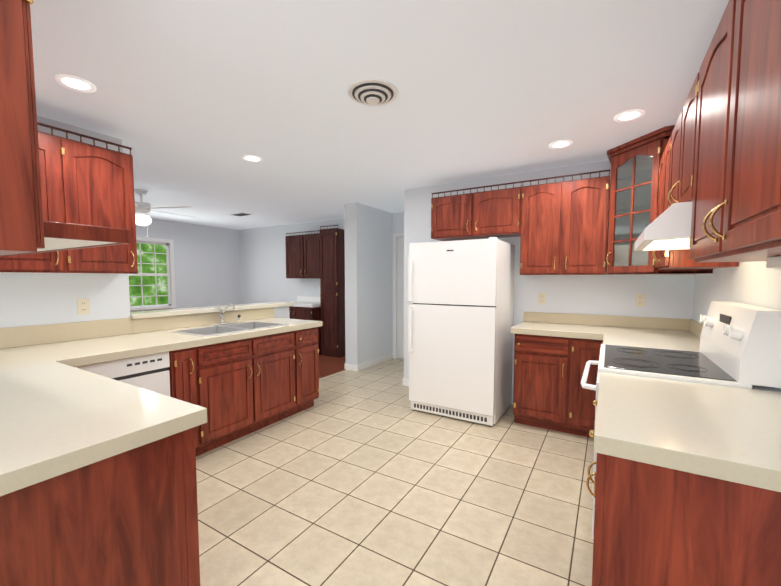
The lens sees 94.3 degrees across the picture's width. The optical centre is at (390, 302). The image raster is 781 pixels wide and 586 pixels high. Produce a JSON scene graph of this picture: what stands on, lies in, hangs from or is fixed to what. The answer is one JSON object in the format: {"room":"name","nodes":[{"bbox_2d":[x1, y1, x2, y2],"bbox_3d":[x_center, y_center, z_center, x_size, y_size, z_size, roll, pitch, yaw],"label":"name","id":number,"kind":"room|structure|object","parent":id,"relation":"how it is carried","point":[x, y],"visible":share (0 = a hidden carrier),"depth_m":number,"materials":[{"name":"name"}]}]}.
{"room":"kitchen","nodes":[
{"label":"kitchen","id":0,"kind":"room"},
{"bbox_2d":[0,115,289,327],"bbox_3d":[-2.773,0.007,1.936,0.140,2.440,5.770,2,4,31],"label":"wall","id":1,"kind":"structure","parent":0,"point":[29,299],"depth_m":2.56,"materials":[{"name":"white paint"}]},
{"bbox_2d":[0,122,137,273],"bbox_3d":[-2.205,-0.645,2.340,0.368,0.911,0.880,2,4,31],"label":"upper cabinet","id":2,"kind":"object","parent":1,"relation":"attached to","point":[82,183],"visible":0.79,"depth_m":2.38,"materials":[{"name":"brown wood"}]},
{"bbox_2d":[77,298,89,314],"bbox_3d":[-2.252,0.031,2.658,0.009,0.116,0.072,2,4,31],"label":"electrical outlet","id":3,"kind":"object","parent":1,"relation":"attached to","point":[83,305],"visible":1,"depth_m":2.66,"materials":[{"name":"beige plastic"}]},
{"bbox_2d":[130,302,293,318],"bbox_3d":[-1.719,0.064,3.701,0.250,0.040,1.730,2,4,31],"label":"trim","id":4,"kind":"structure","parent":1,"relation":"attached to","point":[163,313],"depth_m":3.41,"materials":[{"name":"beige laminate"}]},
{"bbox_2d":[130,219,240,311],"bbox_3d":[-5.450,-0.182,4.869,0.120,2.440,8.040,2,4,31],"label":"wall","id":5,"kind":"structure","parent":0,"point":[207,265],"depth_m":7.38,"materials":[{"name":"white paint"}]},
{"bbox_2d":[128,237,175,310],"bbox_3d":[-4.366,-0.502,6.557,0.095,1.320,0.860,2,4,31],"label":"dining room window","id":6,"kind":"structure","parent":5,"relation":"in","point":[170,249],"depth_m":6.70,"materials":[{"name":"white paint"}]},
{"bbox_2d":[239,219,343,303],"bbox_3d":[-1.735,-0.336,7.248,3.780,2.440,0.120,2,4,31],"label":"wall","id":7,"kind":"structure","parent":0,"point":[263,279],"depth_m":7.62,"materials":[{"name":"white paint"}]},
{"bbox_2d":[285,230,319,277],"bbox_3d":[-1.533,-0.878,6.803,0.950,0.860,0.368,2,4,31],"label":"upper cabinet","id":8,"kind":"object","parent":7,"relation":"attached to","point":[302,256],"visible":0.81,"depth_m":6.69,"materials":[{"name":"brown wood"}]},
{"bbox_2d":[319,355,345,378],"bbox_3d":[-3.798,1.103,4.282,4.200,0.050,8.600,2,4,31],"label":"floor","id":9,"kind":"structure","parent":0,"point":[329,365],"depth_m":5.66,"materials":[{"name":"brown wood"}]},
{"bbox_2d":[289,296,320,354],"bbox_3d":[-1.610,0.412,6.763,0.985,1.010,0.658,2,4,31],"label":"base cabinet","id":10,"kind":"object","parent":9,"relation":"on","point":[306,308],"visible":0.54,"depth_m":6.43,"materials":[{"name":"brown wood"}]},
{"bbox_2d":[320,225,344,357],"bbox_3d":[-0.957,-0.192,6.417,0.400,2.260,0.508,2,4,31],"label":"tall cabinet","id":11,"kind":"object","parent":9,"relation":"on","point":[332,272],"visible":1,"depth_m":6.23,"materials":[{"name":"brown wood"}]},
{"bbox_2d":[344,202,391,364],"bbox_3d":[-0.286,-0.241,5.782,0.220,2.440,1.140,2,4,31],"label":"wall","id":12,"kind":"structure","parent":0,"point":[368,278],"depth_m":5.46,"materials":[{"name":"white paint"}]},
{"bbox_2d":[344,363,355,369],"bbox_3d":[-0.419,0.931,5.861,0.012,0.090,1.032,2,4,31],"label":"baseboard","id":13,"kind":"structure","parent":12,"relation":"attached to","point":[346,366],"depth_m":5.38,"materials":[{"name":"white paint"}]},
{"bbox_2d":[356,353,392,370],"bbox_3d":[-0.226,0.940,5.733,0.012,0.090,1.012,2,4,31],"label":"baseboard","id":14,"kind":"structure","parent":12,"relation":"attached to","point":[362,366],"depth_m":5.66,"materials":[{"name":"white paint"}]},
{"bbox_2d":[30,0,728,229],"bbox_3d":[-1.657,-1.298,2.833,9.200,0.050,8.600,2,4,31],"label":"ceiling","id":15,"kind":"structure","parent":0,"point":[190,102],"depth_m":2.07,"materials":[{"name":"white paint"}]},
{"bbox_2d":[0,0,55,255],"bbox_3d":[-1.522,-0.656,1.143,0.985,1.007,0.340,2,4,31],"label":"upper cabinet","id":16,"kind":"object","parent":15,"relation":"hanging from","point":[25,228],"depth_m":1.01,"materials":[{"name":"brown wood"}]},
{"bbox_2d":[55,74,95,91],"bbox_3d":[-1.753,-1.218,2.019,0.176,0.006,0.176,2,4,31],"label":"recessed light","id":17,"kind":"object","parent":15,"relation":"in","point":[75,83],"visible":1,"depth_m":2.01,"materials":[{"name":"white glass"}]},
{"bbox_2d":[134,189,192,237],"bbox_3d":[-3.056,-1.090,4.510,1.295,0.582,1.245,2,4,31],"label":"ceiling fan","id":18,"kind":"object","parent":15,"relation":"hanging from","point":[142,212],"visible":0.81,"depth_m":4.42,"materials":[{"name":"white paint"}]},
{"bbox_2d":[229,212,252,215],"bbox_3d":[-2.520,-1.479,6.104,0.340,0.011,0.200,2,4,31],"label":"ceiling vent","id":19,"kind":"object","parent":15,"relation":"in","point":[240,214],"visible":1,"depth_m":6.07,"materials":[{"name":"grey metal"}]},
{"bbox_2d":[242,155,262,161],"bbox_3d":[-1.250,-1.299,3.277,0.176,0.006,0.176,2,4,31],"label":"recessed light","id":20,"kind":"object","parent":15,"relation":"in","point":[251,158],"visible":0.94,"depth_m":3.27,"materials":[{"name":"white glass"}]},
{"bbox_2d":[347,79,397,105],"bbox_3d":[-0.103,-1.203,2.123,0.300,0.049,0.300,2,4,31],"label":"ceiling vent","id":21,"kind":"object","parent":15,"relation":"in","point":[373,92],"visible":1,"depth_m":2.07,"materials":[{"name":"white metal"}]},
{"bbox_2d":[549,140,572,148],"bbox_3d":[1.379,-1.276,2.931,0.176,0.006,0.176,2,4,31],"label":"recessed light","id":22,"kind":"object","parent":15,"relation":"in","point":[560,144],"visible":1,"depth_m":2.93,"materials":[{"name":"white glass"}]},
{"bbox_2d":[614,109,644,121],"bbox_3d":[1.594,-1.243,2.417,0.176,0.006,0.176,2,4,31],"label":"recessed light","id":23,"kind":"object","parent":15,"relation":"in","point":[629,115],"visible":1,"depth_m":2.41,"materials":[{"name":"white glass"}]},
{"bbox_2d":[196,358,593,585],"bbox_3d":[0.141,1.256,1.911,5.000,0.050,8.600,2,4,31],"label":"floor","id":24,"kind":"structure","parent":0,"point":[368,476],"depth_m":2.22,"materials":[{"name":"beige tile"}]},
{"bbox_2d":[0,427,199,585],"bbox_3d":[-1.737,0.826,1.526,2.107,0.858,0.650,2,4,31],"label":"base cabinet","id":25,"kind":"object","parent":24,"relation":"on","point":[128,518],"visible":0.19,"depth_m":1.04,"materials":[{"name":"brown wood"}]},
{"bbox_2d":[0,359,206,495],"bbox_3d":[-1.404,0.385,1.298,1.383,0.052,0.713,2,4,31],"label":"countertop","id":26,"kind":"structure","parent":25,"relation":"on","point":[60,414],"depth_m":1.16,"materials":[{"name":"beige laminate"}]},
{"bbox_2d":[75,351,169,396],"bbox_3d":[-1.963,0.769,2.446,0.673,0.854,0.587,2,4,31],"label":"dishwasher","id":27,"kind":"object","parent":24,"relation":"on","point":[150,372],"visible":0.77,"depth_m":2.35,"materials":[{"name":"white metal"}]},
{"bbox_2d":[168,327,318,455],"bbox_3d":[-1.421,0.710,3.335,0.776,0.858,1.480,2,4,31],"label":"base cabinet","id":28,"kind":"object","parent":24,"relation":"on","point":[237,389],"visible":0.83,"depth_m":3.03,"materials":[{"name":"brown wood"}]},
{"bbox_2d":[0,307,321,366],"bbox_3d":[-1.765,0.226,2.757,0.750,0.182,2.850,2,4,31],"label":"countertop","id":29,"kind":"structure","parent":28,"relation":"on","point":[97,341],"depth_m":2.60,"materials":[{"name":"beige laminate"}]},
{"bbox_2d":[207,303,240,325],"bbox_3d":[-1.553,0.110,3.503,0.284,0.210,0.337,2,4,31],"label":"faucet","id":30,"kind":"object","parent":29,"relation":"on","point":[221,318],"visible":1,"depth_m":3.49,"materials":[{"name":"silver metal"}]},
{"bbox_2d":[168,321,288,336],"bbox_3d":[-1.420,0.314,3.273,0.504,0.172,0.864,2,4,31],"label":"double-bowl sink","id":31,"kind":"object","parent":29,"relation":"in","point":[223,329],"visible":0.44,"depth_m":3.32,"materials":[{"name":"silver metal"}]},
{"bbox_2d":[408,237,514,425],"bbox_3d":[0.730,0.254,3.717,0.860,1.718,0.775,2,4,31],"label":"refrigerator","id":32,"kind":"object","parent":24,"relation":"on","point":[460,317],"visible":1,"depth_m":3.42,"materials":[{"name":"white metal"}]},
{"bbox_2d":[513,334,602,437],"bbox_3d":[1.542,0.750,2.714,1.338,0.858,0.665,2,4,31],"label":"base cabinet","id":33,"kind":"object","parent":24,"relation":"on","point":[550,392],"visible":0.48,"depth_m":2.55,"materials":[{"name":"brown wood"}]},
{"bbox_2d":[511,312,703,351],"bbox_3d":[1.670,0.230,2.923,1.368,0.152,1.215,2,4,31],"label":"countertop","id":34,"kind":"structure","parent":33,"relation":"on","point":[668,333],"depth_m":3.13,"materials":[{"name":"beige laminate"}]},
{"bbox_2d":[581,301,780,538],"bbox_3d":[1.426,0.616,1.937,0.708,1.225,0.756,2,4,31],"label":"range","id":35,"kind":"object","parent":24,"relation":"on","point":[740,345],"visible":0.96,"depth_m":1.64,"materials":[{"name":"white metal"}]},
{"bbox_2d":[586,400,780,585],"bbox_3d":[1.053,0.844,1.256,0.666,0.858,0.806,2,4,31],"label":"base cabinet","id":36,"kind":"object","parent":24,"relation":"on","point":[654,525],"visible":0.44,"depth_m":0.95,"materials":[{"name":"brown wood"}]},
{"bbox_2d":[594,372,780,491],"bbox_3d":[1.063,0.391,1.215,0.638,0.052,0.817,2,4,31],"label":"countertop","id":37,"kind":"structure","parent":36,"relation":"on","point":[730,434],"depth_m":1.08,"materials":[{"name":"beige laminate"}]},
{"bbox_2d":[392,212,403,358],"bbox_3d":[0.496,-0.245,5.849,1.050,2.440,0.178,2,4,31],"label":"wall","id":38,"kind":"structure","parent":0,"point":[397,285],"depth_m":6.05,"materials":[{"name":"white paint"}]},
{"bbox_2d":[402,378,408,385],"bbox_3d":[0.488,0.978,5.141,0.012,0.090,1.292,2,4,31],"label":"baseboard","id":39,"kind":"structure","parent":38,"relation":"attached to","point":[405,382],"depth_m":4.57,"materials":[{"name":"white paint"}]},
{"bbox_2d":[404,160,694,403],"bbox_3d":[1.400,-0.116,3.847,2.810,2.440,0.120,2,4,31],"label":"wall","id":40,"kind":"structure","parent":0,"point":[669,295],"depth_m":3.58,"materials":[{"name":"white paint"}]},
{"bbox_2d":[431,189,474,240],"bbox_3d":[0.718,-0.713,3.955,0.470,0.838,0.330,2,4,31],"label":"upper cabinet","id":41,"kind":"object","parent":40,"relation":"attached to","point":[453,216],"depth_m":3.80,"materials":[{"name":"brown wood"}]},
{"bbox_2d":[475,185,526,274],"bbox_3d":[1.136,-0.697,3.703,0.508,0.838,0.330,2,4,31],"label":"upper cabinet","id":42,"kind":"object","parent":40,"relation":"attached to","point":[500,213],"depth_m":3.53,"materials":[{"name":"brown wood"}]},
{"bbox_2d":[538,293,545,303],"bbox_3d":[1.542,-0.036,3.691,0.072,0.116,0.009,2,4,31],"label":"electrical outlet","id":43,"kind":"object","parent":40,"relation":"attached to","point":[541,298],"visible":1,"depth_m":3.69,"materials":[{"name":"beige plastic"}]},
{"bbox_2d":[523,177,566,274],"bbox_3d":[1.467,-0.684,3.504,0.417,0.838,0.330,2,4,31],"label":"upper cabinet","id":44,"kind":"object","parent":40,"relation":"attached to","point":[559,228],"depth_m":3.33,"materials":[{"name":"brown wood"}]},
{"bbox_2d":[563,173,609,274],"bbox_3d":[1.776,-0.672,3.319,0.379,0.838,0.330,2,4,31],"label":"upper cabinet","id":45,"kind":"object","parent":40,"relation":"attached to","point":[588,199],"depth_m":3.16,"materials":[{"name":"brown wood"}]},
{"bbox_2d":[635,294,645,306],"bbox_3d":[2.253,-0.018,3.262,0.072,0.116,0.009,2,4,31],"label":"electrical outlet","id":46,"kind":"object","parent":40,"relation":"attached to","point":[640,300],"visible":1,"depth_m":3.26,"materials":[{"name":"beige plastic"}]},
{"bbox_2d":[606,125,712,274],"bbox_3d":[2.117,-0.751,2.915,0.679,1.047,0.679,2,4,31],"label":"upper cabinet","id":47,"kind":"object","parent":40,"relation":"attached to","point":[634,189],"visible":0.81,"depth_m":2.91,"materials":[{"name":"brown wood"}]},
{"bbox_2d":[692,261,780,391],"bbox_3d":[0.946,0.115,0.264,0.120,2.440,6.740,2,4,31],"label":"wall","id":48,"kind":"structure","parent":0,"point":[755,283],"depth_m":1.99,"materials":[{"name":"white paint"}]},
{"bbox_2d":[652,168,659,267],"bbox_3d":[2.021,-0.627,2.444,0.330,0.800,0.312,2,4,31],"label":"upper cabinet","id":49,"kind":"object","parent":48,"relation":"attached to","point":[658,212],"depth_m":2.60,"materials":[{"name":"brown wood"}]},
{"bbox_2d":[634,202,691,250],"bbox_3d":[1.536,-0.365,1.807,0.488,0.154,0.752,2,4,31],"label":"range hood","id":50,"kind":"object","parent":48,"relation":"attached to","point":[669,228],"visible":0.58,"depth_m":1.58,"materials":[{"name":"white metal"}]},
{"bbox_2d":[660,125,687,269],"bbox_3d":[1.706,-0.593,1.923,0.330,0.800,0.437,2,4,31],"label":"upper cabinet","id":51,"kind":"object","parent":48,"relation":"attached to","point":[670,160],"depth_m":2.18,"materials":[{"name":"brown wood"}]},
{"bbox_2d":[656,143,717,269],"bbox_3d":[1.870,-0.611,2.194,0.330,0.800,0.350,2,4,31],"label":"upper cabinet","id":52,"kind":"object","parent":48,"relation":"attached to","point":[665,153],"depth_m":2.45,"materials":[{"name":"brown wood"}]},
{"bbox_2d":[668,72,738,267],"bbox_3d":[1.510,-0.572,1.598,0.330,0.800,0.399,2,4,31],"label":"upper cabinet","id":53,"kind":"object","parent":48,"relation":"attached to","point":[676,172],"depth_m":1.76,"materials":[{"name":"brown wood"}]},
{"bbox_2d":[689,0,780,262],"bbox_3d":[1.127,-0.533,1.000,0.368,0.800,1.018,2,4,31],"label":"upper cabinet","id":54,"kind":"object","parent":48,"relation":"attached to","point":[736,209],"visible":1,"depth_m":0.99,"materials":[{"name":"brown wood"}]},
{"bbox_2d":[766,256,780,269],"bbox_3d":[1.111,-0.103,0.864,0.170,0.038,0.520,2,4,31],"label":"under-cabinet light","id":55,"kind":"object","parent":54,"relation":"attached to","point":[774,263],"visible":1,"depth_m":1.08,"materials":[{"name":"white plastic"}]},
{"label":"outside","id":56,"kind":"structure","parent":0,"visible":0},
{"bbox_2d":[129,243,167,305],"bbox_3d":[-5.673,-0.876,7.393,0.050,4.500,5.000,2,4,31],"label":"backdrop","id":57,"kind":"structure","parent":56,"point":[146,280],"depth_m":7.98,"materials":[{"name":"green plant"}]}
]}

